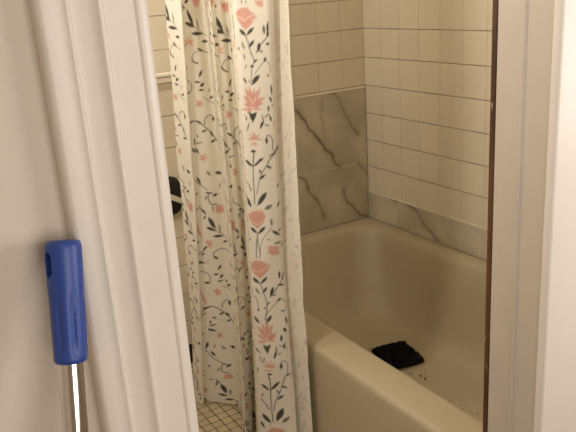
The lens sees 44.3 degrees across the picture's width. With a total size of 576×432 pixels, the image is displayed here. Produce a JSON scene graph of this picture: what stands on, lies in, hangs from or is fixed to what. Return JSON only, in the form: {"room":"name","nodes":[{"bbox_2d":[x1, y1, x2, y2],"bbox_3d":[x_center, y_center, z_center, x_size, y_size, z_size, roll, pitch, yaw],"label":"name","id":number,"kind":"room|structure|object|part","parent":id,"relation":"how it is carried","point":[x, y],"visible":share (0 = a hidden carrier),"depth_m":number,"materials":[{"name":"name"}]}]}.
{"room":"hallway","nodes":[
{"label":"hallway","id":0,"kind":"room"},
{"bbox_2d":[0,0,101,431],"bbox_3d":[0.170,-0.212,0.914,3.350,2.440,0.100,-14,21,-29],"label":"wall","id":1,"kind":"structure","parent":0,"point":[32,214],"depth_m":0.66,"materials":[{"name":"paint"}]},
{"bbox_2d":[29,0,198,431],"bbox_3d":[-0.157,0.047,0.705,0.106,2.120,0.022,-14,21,-29],"label":"door frame","id":2,"kind":"structure","parent":1,"relation":"attached to","point":[96,57],"depth_m":0.68,"materials":[{"name":"paint"}]},
{"bbox_2d":[483,0,575,431],"bbox_3d":[0.390,-0.112,1.080,0.104,2.120,0.128,-14,21,-29],"label":"door frame","id":3,"kind":"structure","parent":1,"relation":"attached to","point":[525,27],"depth_m":1.08,"materials":[{"name":"paint"}]},
{"bbox_2d":[191,363,255,431],"bbox_3d":[-0.161,0.811,1.953,2.350,0.100,1.679,-14,21,-29],"label":"floor","id":4,"kind":"structure","parent":0,"point":[212,416],"depth_m":2.29,"materials":[{"name":"tile"}]},
{"bbox_2d":[300,217,486,431],"bbox_3d":[0.391,0.436,2.209,0.796,0.383,1.455,-14,21,-29],"label":"bathtub","id":5,"kind":"object","parent":4,"relation":"on","point":[369,282],"visible":0.52,"depth_m":2.45,"materials":[{"name":"ceramic"}]},
{"bbox_2d":[371,341,424,368],"bbox_3d":[0.381,0.479,2.464,0.139,0.036,0.154,-10,19,-18],"label":"sponge","id":6,"kind":"object","parent":5,"relation":"on","point":[399,354],"visible":0.97,"depth_m":2.44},
{"bbox_2d":[147,0,368,343],"bbox_3d":[-0.655,-0.575,2.207,2.350,2.440,0.105,-14,21,-29],"label":"wall","id":7,"kind":"structure","parent":0,"point":[327,40],"depth_m":2.69,"materials":[{"name":"tile"}]},
{"bbox_2d":[156,72,170,78],"bbox_3d":[-0.564,-0.419,2.210,0.688,0.046,0.068,-14,21,-29],"label":"towel bar","id":8,"kind":"object","parent":7,"relation":"attached to","point":[164,74],"visible":0.02,"depth_m":2.27,"materials":[{"name":"white ceramic"}]},
{"bbox_2d":[168,176,181,214],"bbox_3d":[-0.411,-0.066,2.425,0.113,0.140,0.038,-14,21,-29],"label":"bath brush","id":9,"kind":"object","parent":7,"relation":"hanging from","point":[174,184],"visible":0.38,"depth_m":2.43,"materials":[{"name":"black plastic"}]},
{"bbox_2d":[189,344,192,362],"bbox_3d":[-0.897,0.647,2.332,1.335,0.074,0.012,-14,21,-29],"label":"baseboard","id":10,"kind":"structure","parent":7,"relation":"attached to","point":[190,345],"depth_m":2.63,"materials":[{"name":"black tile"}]},
{"bbox_3d":[-0.003,-0.170,2.675,0.756,0.531,0.001,-14,21,-29],"label":"marble tile panel","id":11,"kind":"part","parent":7,"relation":"part of","materials":[{"name":"beige stone"}]},
{"bbox_3d":[-0.135,-1.116,1.428,0.060,0.060,1.479,-14,21,-29],"label":"curtain rod","id":12,"kind":"object","parent":7,"relation":"attached to","visible":0},
{"bbox_2d":[165,0,312,431],"bbox_3d":[-0.180,-0.251,1.889,0.104,1.953,0.552,-16,22,-33],"label":"shower curtain","id":13,"kind":"object","parent":12,"relation":"hanging from","point":[230,64],"visible":1,"depth_m":1.91,"materials":[{"name":"fabric"}]},
{"bbox_2d":[362,0,492,259],"bbox_3d":[0.710,-0.635,2.103,0.105,2.440,1.479,-14,21,-29],"label":"wall","id":14,"kind":"structure","parent":0,"point":[427,63],"depth_m":2.50,"materials":[{"name":"tile"}]},
{"bbox_3d":[0.807,1.238,0.436,3.350,0.100,2.021,-14,21,-29],"label":"floor","id":15,"kind":"structure","parent":0,"visible":0},
{"bbox_2d":[44,239,89,431],"bbox_3d":[-0.213,0.612,0.621,0.322,1.108,0.340,-14,21,-29],"label":"broom","id":16,"kind":"object","parent":15,"relation":"on","point":[63,258],"visible":1,"depth_m":0.64,"materials":[{"name":"blue plastic"}]}
]}

